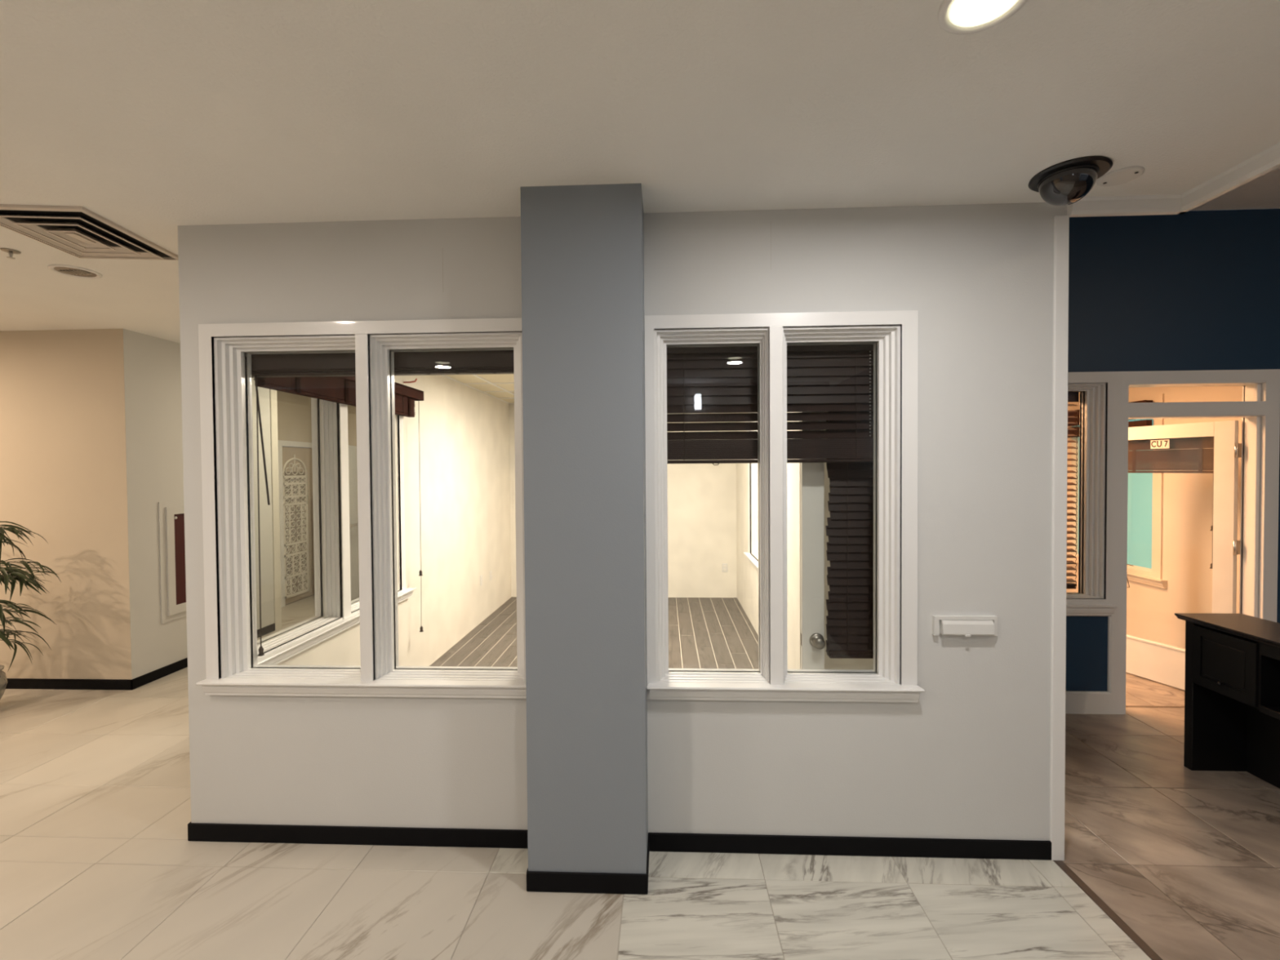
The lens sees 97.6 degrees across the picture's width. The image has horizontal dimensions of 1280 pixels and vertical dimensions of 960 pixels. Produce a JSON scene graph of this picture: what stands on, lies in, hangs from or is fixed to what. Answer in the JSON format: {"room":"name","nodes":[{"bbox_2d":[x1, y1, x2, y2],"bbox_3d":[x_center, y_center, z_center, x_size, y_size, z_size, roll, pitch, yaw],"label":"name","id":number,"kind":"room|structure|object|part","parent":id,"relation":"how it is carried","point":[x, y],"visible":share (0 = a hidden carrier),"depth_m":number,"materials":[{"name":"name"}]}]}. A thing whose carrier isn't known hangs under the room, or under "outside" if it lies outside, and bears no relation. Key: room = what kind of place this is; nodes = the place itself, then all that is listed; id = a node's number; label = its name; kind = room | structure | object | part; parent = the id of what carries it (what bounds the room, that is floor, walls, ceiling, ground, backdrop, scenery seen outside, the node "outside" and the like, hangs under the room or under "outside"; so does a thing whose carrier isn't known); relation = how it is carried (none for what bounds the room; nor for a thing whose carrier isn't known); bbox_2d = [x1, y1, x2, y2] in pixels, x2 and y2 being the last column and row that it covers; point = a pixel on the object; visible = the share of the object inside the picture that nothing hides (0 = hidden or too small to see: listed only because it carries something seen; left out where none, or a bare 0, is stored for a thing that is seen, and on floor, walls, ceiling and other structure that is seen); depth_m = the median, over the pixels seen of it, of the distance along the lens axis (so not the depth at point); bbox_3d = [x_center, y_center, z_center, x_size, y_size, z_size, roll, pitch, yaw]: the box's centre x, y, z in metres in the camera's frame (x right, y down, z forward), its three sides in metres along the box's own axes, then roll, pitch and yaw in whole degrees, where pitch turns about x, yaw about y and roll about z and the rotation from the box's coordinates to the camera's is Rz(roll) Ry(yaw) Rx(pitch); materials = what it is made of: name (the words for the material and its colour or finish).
{"room":"office lobby","nodes":[
{"label":"office lobby","id":0,"kind":"room"},
{"bbox_2d":[0,664,7,699],"bbox_3d":[-4.787,1.528,4.020,0.330,0.300,0.330,0,1,2],"label":"pot","id":1,"kind":"object","parent":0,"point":[3,681],"depth_m":4.09,"materials":[{"name":"white ceramic"}]},
{"bbox_2d":[0,328,131,679],"bbox_3d":[-5.673,0.248,4.545,3.271,2.851,0.120,0,1,2],"label":"wall","id":2,"kind":"structure","parent":0,"point":[63,455],"depth_m":4.44,"materials":[{"name":"beige paint"}]},
{"bbox_2d":[5,622,275,689],"bbox_3d":[-5.625,1.617,5.320,3.281,0.082,1.638,0,1,2],"label":"baseboard","id":3,"kind":"structure","parent":2,"relation":"attached to","point":[12,683],"depth_m":4.46,"materials":[{"name":"black rubber"}]},
{"bbox_2d":[123,328,274,679],"bbox_3d":[-4.064,0.223,5.271,0.121,2.851,1.707,0,1,2],"label":"wall","id":4,"kind":"structure","parent":0,"point":[152,364],"depth_m":4.66,"materials":[{"name":"paint"}]},
{"bbox_2d":[158,500,186,623],"bbox_3d":[-4.001,0.688,5.001,0.024,1.020,0.620,0,1,2],"label":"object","id":5,"kind":"structure","parent":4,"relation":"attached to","point":[171,513],"depth_m":4.79,"materials":[{"name":"paint"}]},
{"bbox_3d":[-3.998,0.687,5.001,0.018,0.924,0.510,0,1,2],"label":"frame","id":6,"kind":"part","parent":5,"relation":"part of","materials":[{"name":"paint"}]},
{"bbox_3d":[-4.005,0.684,5.001,0.008,0.795,0.380,0,1,2],"label":"door","id":7,"kind":"part","parent":5,"relation":"part of","materials":[{"name":"red wood"}]},
{"bbox_2d":[270,389,281,631],"bbox_3d":[-3.963,0.206,6.088,0.012,2.851,0.095,0,1,2],"label":"trim","id":8,"kind":"structure","parent":4,"relation":"attached to","point":[273,405],"depth_m":6.08,"materials":[{"name":"white wood"}]},
{"bbox_2d":[276,390,311,448],"bbox_3d":[-4.600,0.176,7.930,0.120,2.851,3.560,0,1,2],"label":"wall","id":9,"kind":"structure","parent":0,"point":[294,411],"depth_m":7.40,"materials":[{"name":"beige paint"}]},
{"bbox_2d":[277,440,315,607],"bbox_3d":[-4.582,0.554,7.261,0.068,2.120,1.490,0,1,2],"label":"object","id":10,"kind":"structure","parent":9,"relation":"in","point":[295,464],"depth_m":7.43,"materials":[{"name":"white wood"}]},
{"bbox_3d":[-4.561,0.593,7.421,0.028,1.865,0.500,0,1,2],"label":"fretwork panel","id":11,"kind":"part","parent":10,"relation":"part of","materials":[{"name":"beige wood"}]},
{"bbox_2d":[347,404,356,445],"bbox_3d":[-4.218,0.170,8.104,0.628,2.851,0.100,0,1,2],"label":"wall","id":12,"kind":"structure","parent":0,"point":[352,420],"depth_m":8.03,"materials":[{"name":"beige paint"}]},
{"bbox_2d":[348,444,359,600],"bbox_3d":[-3.744,0.563,7.528,0.212,2.040,0.950,-1,1,-8],"label":"door","id":13,"kind":"structure","parent":12,"relation":"in","point":[353,468],"depth_m":7.41,"materials":[{"name":"grey wood"}]},
{"bbox_2d":[275,374,511,666],"bbox_3d":[-1.910,0.203,5.497,0.128,2.851,5.590,0,1,2],"label":"wall","id":14,"kind":"structure","parent":0,"point":[462,463],"depth_m":5.41,"materials":[{"name":"beige paint"}]},
{"bbox_2d":[257,397,416,665],"bbox_3d":[-1.965,0.115,3.626,0.209,1.700,1.830,0,1,2],"label":"window","id":15,"kind":"structure","parent":14,"relation":"in","point":[335,612],"depth_m":3.56,"materials":[{"name":"white wood"}]},
{"bbox_3d":[-2.062,0.106,3.597,0.018,1.680,1.724,0,1,2],"label":"casing","id":16,"kind":"part","parent":15,"relation":"part of","materials":[{"name":"white wood"}]},
{"bbox_3d":[-1.888,0.928,3.638,0.066,0.072,1.830,0,1,2],"label":"sill","id":17,"kind":"part","parent":15,"relation":"part of","materials":[{"name":"white wood"}]},
{"bbox_2d":[480,574,482,585],"bbox_3d":[-1.798,1.136,6.356,0.009,0.114,0.072,0,1,2],"label":"wall outlet","id":18,"kind":"object","parent":14,"relation":"attached to","point":[481,576],"visible":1,"depth_m":6.34,"materials":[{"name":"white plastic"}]},
{"bbox_2d":[489,570,492,581],"bbox_3d":[-1.783,1.144,6.706,0.009,0.114,0.072,0,1,2],"label":"wall outlet","id":19,"kind":"object","parent":14,"relation":"attached to","point":[491,571],"visible":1,"depth_m":6.69,"materials":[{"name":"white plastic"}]},
{"bbox_2d":[440,373,514,404],"bbox_3d":[-0.021,-1.009,5.032,3.702,0.036,4.870,0,1,2],"label":"ceiling","id":20,"kind":"structure","parent":0,"point":[499,386],"depth_m":5.79,"materials":[{"name":"white paint"}]},
{"bbox_2d":[0,594,1151,959],"bbox_3d":[-2.735,1.728,3.755,9.190,0.121,12.000,0,1,2],"label":"floor","id":21,"kind":"structure","parent":0,"point":[98,861],"depth_m":2.29,"materials":[{"name":"beige tile"}]},
{"bbox_2d":[0,520,61,699],"bbox_3d":[-4.759,0.990,3.901,1.127,1.381,0.793,0,1,2],"label":"potted palm","id":22,"kind":"object","parent":21,"relation":"on","point":[9,573],"visible":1,"depth_m":4.01,"materials":[{"name":"green plant"}]},
{"bbox_2d":[1053,860,1162,959],"bbox_3d":[1.718,1.732,0.010,0.035,0.052,4.900,0,1,2],"label":"trim","id":23,"kind":"structure","parent":21,"relation":"attached to","point":[1125,927],"depth_m":2.16,"materials":[{"name":"brown"}]},
{"bbox_2d":[520,183,648,874],"bbox_3d":[-0.220,0.250,2.383,0.483,2.851,0.260,0,1,2],"label":"wall pillar","id":24,"kind":"structure","parent":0,"point":[582,246],"depth_m":2.25,"materials":[{"name":"grey paint"}]},
{"bbox_2d":[526,834,648,894],"bbox_3d":[-0.211,1.634,2.399,0.495,0.082,0.256,0,1,2],"label":"baseboard","id":25,"kind":"structure","parent":24,"relation":"attached to","point":[536,881],"depth_m":2.27,"materials":[{"name":"black rubber"}]},
{"bbox_2d":[177,202,1066,840],"bbox_3d":[-0.133,0.246,2.566,3.950,2.851,0.116,0,1,2],"label":"wall","id":26,"kind":"structure","parent":0,"point":[969,759],"depth_m":2.48,"materials":[{"name":"paint"}]},
{"bbox_2d":[187,822,528,848],"bbox_3d":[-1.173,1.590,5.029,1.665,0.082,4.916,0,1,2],"label":"baseboard","id":27,"kind":"structure","parent":26,"relation":"attached to","point":[202,832],"depth_m":2.58,"materials":[{"name":"black rubber"}]},
{"bbox_2d":[195,317,526,697],"bbox_3d":[-1.235,0.134,2.587,1.558,1.701,0.199,0,1,2],"label":"window","id":28,"kind":"structure","parent":26,"relation":"in","point":[226,350],"depth_m":2.57,"materials":[{"name":"white wood"}]},
{"bbox_2d":[253,376,423,631],"bbox_3d":[-1.865,0.228,3.711,0.116,2.059,1.816,0,1,2],"label":"window blind","id":29,"kind":"object","parent":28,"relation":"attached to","point":[340,389],"visible":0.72,"depth_m":3.43,"materials":[{"name":"brown wood"}]},
{"bbox_3d":[-1.868,-0.495,3.647,0.052,0.016,1.695,0,1,2],"label":"rail","id":30,"kind":"part","parent":29,"relation":"part of","materials":[{"name":"brown wood"}]},
{"bbox_3d":[-1.796,0.015,4.570,0.004,1.460,0.009,0,1,2],"label":"pull cord","id":31,"kind":"part","parent":29,"relation":"part of","materials":[{"name":"white fabric"}]},
{"bbox_3d":[-1.232,0.949,2.536,1.558,0.072,0.066,0,1,2],"label":"sill","id":32,"kind":"part","parent":28,"relation":"part of","materials":[{"name":"white wood"}]},
{"bbox_2d":[251,350,514,656],"bbox_3d":[-1.206,0.095,2.714,1.445,1.514,0.072,0,1,2],"label":"window blind","id":33,"kind":"object","parent":28,"relation":"attached to","point":[482,362],"visible":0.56,"depth_m":2.69,"materials":[{"name":"black"}]},
{"bbox_3d":[-1.851,0.156,2.721,0.011,1.330,0.006,0,1,2],"label":"pull cord","id":34,"kind":"part","parent":33,"relation":"part of","materials":[{"name":"white fabric"}]},
{"bbox_3d":[-1.210,-0.516,2.710,1.445,0.016,0.052,0,1,2],"label":"rail","id":35,"kind":"part","parent":33,"relation":"part of","materials":[{"name":"black wood"}]},
{"bbox_3d":[-1.228,0.122,2.677,1.549,1.681,0.018,0,1,2],"label":"casing","id":36,"kind":"part","parent":28,"relation":"part of","materials":[{"name":"white wood"}]},
{"bbox_2d":[644,310,924,702],"bbox_3d":[0.622,0.122,2.507,1.190,1.701,0.199,0,1,2],"label":"window","id":37,"kind":"structure","parent":26,"relation":"in","point":[893,335],"depth_m":2.47,"materials":[{"name":"white wood"}]},
{"bbox_2d":[666,344,873,465],"bbox_3d":[0.604,-0.372,2.630,1.045,0.603,0.062,0,1,2],"label":"window blind","id":38,"kind":"object","parent":37,"relation":"attached to","point":[721,383],"visible":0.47,"depth_m":2.62,"materials":[{"name":"black"}]},
{"bbox_3d":[0.206,-0.357,2.623,0.002,0.540,0.002,0,1,2],"label":"ladder cord","id":39,"kind":"part","parent":38,"relation":"part of","materials":[{"name":"fabric"}]},
{"bbox_3d":[0.606,-0.088,2.638,1.045,0.016,0.052,0,1,2],"label":"rail","id":40,"kind":"part","parent":38,"relation":"part of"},
{"bbox_3d":[1.065,-0.415,2.591,0.004,0.454,0.004,0,1,2],"label":"bead chain","id":41,"kind":"part","parent":38,"relation":"part of","materials":[{"name":"silver metal"}]},
{"bbox_3d":[0.621,0.110,2.597,1.180,1.681,0.018,0,1,2],"label":"casing","id":42,"kind":"part","parent":37,"relation":"part of","materials":[{"name":"white wood"}]},
{"bbox_3d":[0.626,0.938,2.456,1.189,0.072,0.066,0,1,2],"label":"sill","id":43,"kind":"part","parent":37,"relation":"part of","materials":[{"name":"white wood"}]},
{"bbox_2d":[825,411,873,658],"bbox_3d":[1.263,0.262,2.699,0.721,1.194,0.062,0,1,2],"label":"window blind","id":44,"kind":"object","parent":37,"relation":"attached to","point":[850,527],"visible":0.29,"depth_m":2.71,"materials":[{"name":"black"}]},
{"bbox_3d":[0.996,0.281,2.687,0.002,1.140,0.002,-1,1,-43],"label":"ladder cord","id":45,"kind":"part","parent":44,"relation":"part of","materials":[{"name":"black plastic"}]},
{"bbox_3d":[1.268,0.851,2.713,0.702,0.016,0.052,0,1,2],"label":"rail","id":46,"kind":"part","parent":44,"relation":"part of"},
{"bbox_2d":[648,832,1051,860],"bbox_3d":[0.934,1.624,2.484,1.798,0.082,0.011,0,1,2],"label":"baseboard","id":47,"kind":"structure","parent":26,"relation":"attached to","point":[658,842],"depth_m":2.48,"materials":[{"name":"black rubber"}]},
{"bbox_2d":[932,615,997,636],"bbox_3d":[1.413,0.634,2.427,0.267,0.083,0.044,0,1,2],"label":"wall box","id":48,"kind":"object","parent":26,"relation":"attached to","point":[966,625],"visible":1,"depth_m":2.42,"materials":[{"name":"white plastic"}]},
{"bbox_2d":[1049,215,1069,860],"bbox_3d":[1.812,0.265,2.420,0.058,2.790,0.014,0,1,2],"label":"trim","id":49,"kind":"structure","parent":26,"relation":"attached to","point":[1061,223],"depth_m":2.41,"materials":[{"name":"white wood"}]},
{"bbox_2d":[1066,142,1279,217],"bbox_3d":[1.962,-1.113,-0.009,0.475,0.068,4.795,0,1,2],"label":"trim","id":50,"kind":"structure","parent":26,"relation":"attached to","point":[1268,159],"depth_m":2.34,"materials":[{"name":"white wood"}]},
{"bbox_2d":[508,404,737,597],"bbox_3d":[-0.175,0.151,7.559,3.162,2.851,0.120,0,1,2],"label":"wall","id":51,"kind":"structure","parent":0,"point":[702,497],"depth_m":7.47,"materials":[{"name":"beige paint"}]},
{"bbox_2d":[722,563,727,572],"bbox_3d":[1.130,1.169,7.458,0.072,0.114,0.009,0,1,2],"label":"wall outlet","id":52,"kind":"object","parent":51,"relation":"attached to","point":[724,565],"visible":1,"depth_m":7.46,"materials":[{"name":"white plastic"}]},
{"bbox_2d":[0,0,1279,343],"bbox_3d":[-2.502,-1.254,3.687,9.700,0.160,12.000,0,1,2],"label":"ceiling","id":53,"kind":"structure","parent":0,"point":[150,117],"depth_m":1.76,"materials":[{"name":"paint"}]},
{"bbox_2d":[0,248,21,259],"bbox_3d":[-3.188,-1.143,2.838,0.072,0.039,0.072,0,1,2],"label":"sprinkler","id":54,"kind":"object","parent":53,"relation":"attached to","point":[11,251],"visible":1,"depth_m":2.83,"materials":[{"name":"silver metal"}]},
{"bbox_2d":[47,264,102,279],"bbox_3d":[-3.160,-1.165,3.136,0.218,0.014,0.218,0,1,2],"label":"ceiling speaker","id":55,"kind":"object","parent":53,"relation":"in","point":[68,270],"visible":1,"depth_m":3.13,"materials":[{"name":"white plastic"}]},
{"bbox_2d":[0,204,178,260],"bbox_3d":[-2.641,-1.146,2.644,0.510,0.033,0.584,-1,1,-5],"label":"ceiling vent","id":56,"kind":"object","parent":53,"relation":"in","point":[79,232],"visible":0.98,"depth_m":2.60,"materials":[{"name":"beige metal"}]},
{"bbox_3d":[-2.641,-1.146,2.644,0.040,0.014,0.114,-1,1,-5],"label":"plate","id":57,"kind":"part","parent":56,"relation":"part of","materials":[{"name":"white metal"}]},
{"bbox_2d":[937,0,1027,34],"bbox_3d":[0.837,-1.160,1.358,0.204,0.014,0.204,0,1,2],"label":"recessed light","id":58,"kind":"object","parent":53,"relation":"in","point":[954,16],"visible":1,"depth_m":1.39,"materials":[{"name":"white plastic"}]},
{"bbox_2d":[1028,155,1112,206],"bbox_3d":[1.663,-1.129,2.171,0.260,0.112,0.260,0,1,2],"label":"dome camera","id":59,"kind":"object","parent":53,"relation":"attached to","point":[1065,183],"visible":1,"depth_m":2.12,"materials":[{"name":"black plastic"}]},
{"bbox_2d":[736,412,795,669],"bbox_3d":[1.267,0.175,5.755,0.120,2.851,3.360,0,1,2],"label":"wall","id":60,"kind":"structure","parent":0,"point":[747,575],"depth_m":5.88,"materials":[{"name":"beige paint"}]},
{"bbox_2d":[743,412,758,570],"bbox_3d":[1.228,0.057,5.424,0.204,1.700,1.780,0,1,2],"label":"window","id":61,"kind":"structure","parent":60,"relation":"in","point":[752,555],"depth_m":6.13,"materials":[{"name":"white wood"}]},
{"bbox_3d":[1.165,0.871,5.443,0.066,0.072,1.780,0,1,2],"label":"sill","id":62,"kind":"part","parent":61,"relation":"part of","materials":[{"name":"white wood"}]},
{"bbox_3d":[1.183,0.057,5.431,0.018,1.700,1.710,0,1,2],"label":"casing","id":63,"kind":"part","parent":61,"relation":"part of","materials":[{"name":"white wood"}]},
{"bbox_3d":[1.236,0.044,5.429,0.123,1.555,1.430,0,1,2],"label":"moulding","id":64,"kind":"part","parent":61,"relation":"part of","materials":[{"name":"white wood"}]},
{"bbox_2d":[795,208,1279,691],"bbox_3d":[4.249,-0.111,3.882,6.243,3.450,0.120,0,1,2],"label":"wall","id":65,"kind":"structure","parent":0,"point":[1192,290],"depth_m":3.83,"materials":[{"name":"blue paint"}]},
{"bbox_2d":[1066,391,1079,588],"bbox_3d":[2.761,0.078,4.048,0.757,1.419,0.078,0,1,2],"label":"window blind","id":66,"kind":"object","parent":65,"relation":"attached to","point":[1073,397],"visible":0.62,"depth_m":4.03,"materials":[{"name":"black wood"}]},
{"bbox_3d":[2.767,0.779,4.073,0.757,0.016,0.052,0,1,2],"label":"rail","id":67,"kind":"part","parent":66,"relation":"part of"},
{"bbox_2d":[1125,705,1184,707],"bbox_3d":[3.815,1.615,3.988,0.898,0.002,0.017,0,1,2],"label":"trim","id":68,"kind":"structure","parent":65,"relation":"attached to","point":[1126,705],"depth_m":3.99,"materials":[{"name":"beige wood"}]},
{"bbox_2d":[1128,436,1213,568],"bbox_3d":[4.150,0.152,4.417,0.059,0.995,0.700,-1,1,-17],"label":"window blind","id":69,"kind":"object","parent":65,"relation":"attached to","point":[1185,451],"visible":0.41,"depth_m":4.33,"materials":[{"name":"black wood"}]},
{"bbox_3d":[4.149,-0.064,4.412,0.052,0.018,0.680,-1,1,-17],"label":"rail","id":70,"kind":"part","parent":69,"relation":"part of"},
{"bbox_3d":[4.230,0.295,4.135,0.004,0.690,0.004,-1,1,-17],"label":"pull cord","id":71,"kind":"part","parent":69,"relation":"part of","materials":[{"name":"white fabric"}]},
{"bbox_2d":[1065,368,1279,714],"bbox_3d":[3.275,0.439,3.916,2.200,2.365,0.194,0,1,2],"label":"trim","id":72,"kind":"structure","parent":65,"relation":"attached to","point":[1105,410],"depth_m":3.85,"materials":[{"name":"white wood"}]},
{"bbox_3d":[2.768,0.079,3.933,0.891,1.490,0.123,0,1,2],"label":"moulding","id":73,"kind":"part","parent":72,"relation":"part of","materials":[{"name":"white wood"}]},
{"bbox_3d":[2.768,1.209,3.901,0.980,0.548,0.020,0,1,2],"label":"panel moulding","id":74,"kind":"part","parent":72,"relation":"part of","materials":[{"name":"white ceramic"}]},
{"bbox_3d":[2.721,0.900,3.871,1.092,0.072,0.040,0,1,2],"label":"sill","id":75,"kind":"part","parent":72,"relation":"part of","materials":[{"name":"white wood"}]},
{"bbox_3d":[3.288,0.437,4.003,2.180,2.365,0.018,0,1,2],"label":"casing","id":76,"kind":"part","parent":72,"relation":"part of","materials":[{"name":"white wood"}]},
{"bbox_2d":[1125,420,1241,689],"bbox_3d":[4.091,0.583,4.388,0.106,2.023,0.896,-1,1,-19],"label":"door","id":77,"kind":"structure","parent":65,"relation":"in","point":[1160,662],"depth_m":4.06,"materials":[{"name":"wood"}]},
{"bbox_3d":[4.108,1.441,4.417,0.052,0.306,0.647,-1,1,-17],"label":"rail","id":78,"kind":"part","parent":77,"relation":"part of","materials":[{"name":"wood"}]},
{"bbox_3d":[4.095,-0.377,4.382,0.040,0.105,0.647,-1,1,-17],"label":"rail","id":79,"kind":"part","parent":77,"relation":"part of","materials":[{"name":"wood"}]},
{"bbox_2d":[1066,386,1242,648],"bbox_3d":[4.748,0.203,5.617,0.100,2.750,3.378,0,1,2],"label":"wall","id":80,"kind":"structure","parent":0,"point":[1188,498],"depth_m":4.82,"materials":[{"name":"paint"}]},
{"bbox_2d":[1066,393,1167,588],"bbox_3d":[4.688,0.085,5.591,0.116,1.732,1.310,0,1,2],"label":"window","id":81,"kind":"structure","parent":80,"relation":"in","point":[1144,490],"depth_m":5.27,"materials":[{"name":"paint"}]},
{"bbox_2d":[1067,400,1152,587],"bbox_3d":[4.629,0.148,5.595,0.072,1.767,1.030,0,1,2],"label":"window blind","id":82,"kind":"object","parent":81,"relation":"attached to","point":[1145,422],"visible":0.2,"depth_m":5.27,"materials":[{"name":"black"}]},
{"bbox_3d":[4.712,0.071,5.595,0.068,1.525,1.020,0,1,2],"label":"moulding","id":83,"kind":"part","parent":81,"relation":"part of","materials":[{"name":"paint"}]},
{"bbox_3d":[4.744,0.070,5.594,0.004,1.505,1.000,0,1,2],"label":"pane","id":84,"kind":"part","parent":81,"relation":"part of","materials":[{"name":"teal"}]},
{"bbox_3d":[4.669,0.914,5.609,0.066,0.072,1.310,0,1,2],"label":"sill","id":85,"kind":"part","parent":81,"relation":"part of","materials":[{"name":"paint"}]},
{"bbox_2d":[1062,671,1279,959],"bbox_3d":[4.580,1.700,2.439,5.480,0.121,10.000,0,1,2],"label":"floor","id":86,"kind":"structure","parent":0,"point":[1188,860],"depth_m":2.60,"materials":[{"name":"brown tile"}]},
{"bbox_2d":[1174,613,1279,788],"bbox_3d":[3.224,1.216,2.390,0.364,0.870,1.665,0,1,2],"label":"desk","id":87,"kind":"object","parent":86,"relation":"on","point":[1232,685],"visible":1,"depth_m":3.07,"materials":[{"name":"black laminate"}]},
{"bbox_3d":[3.261,1.216,3.162,0.316,0.840,0.050,0,1,2],"label":"panel","id":88,"kind":"part","parent":87,"relation":"part of","materials":[{"name":"black wood"}]},
{"bbox_3d":[3.079,1.081,2.972,0.025,0.020,0.020,0,1,2],"label":"knob","id":89,"kind":"part","parent":87,"relation":"part of","materials":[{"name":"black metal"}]},
{"bbox_3d":[3.102,0.976,2.972,0.022,0.320,0.335,0,1,2],"label":"drawer","id":90,"kind":"part","parent":87,"relation":"part of","materials":[{"name":"black wood"}]},
{"bbox_2d":[1195,683,1279,711],"bbox_3d":[3.222,1.147,2.387,0.282,0.017,1.500,0,1,2],"label":"shelf","id":91,"kind":"object","parent":87,"relation":"attached to","point":[1263,707],"depth_m":2.86,"materials":[{"name":"black wood"}]},
{"bbox_3d":[3.375,1.229,2.382,0.022,0.838,1.500,0,1,2],"label":"panel","id":92,"kind":"part","parent":87,"relation":"part of","materials":[{"name":"black wood"}]},
{"bbox_2d":[1191,166,1279,210],"bbox_3d":[4.417,-1.824,0.575,5.600,0.100,6.400,0,1,2],"label":"ceiling","id":93,"kind":"structure","parent":0,"point":[1263,192],"depth_m":3.62,"materials":[{"name":"paint"}]},
{"bbox_3d":[1.815,-0.080,3.229,0.110,3.450,1.390,0,1,2],"label":"wall","id":94,"kind":"structure","parent":0,"visible":0},
{"bbox_2d":[800,411,828,669],"bbox_3d":[1.268,0.634,2.756,0.940,2.023,0.170,0,1,2],"label":"door","id":95,"kind":"structure","parent":94,"relation":"in","point":[811,474],"depth_m":2.75,"materials":[{"name":"wood"}]},
{"bbox_3d":[0.868,0.789,2.724,0.072,0.072,0.065,0,1,2],"label":"knob","id":96,"kind":"part","parent":95,"relation":"part of","materials":[{"name":"silver metal"}]}
]}

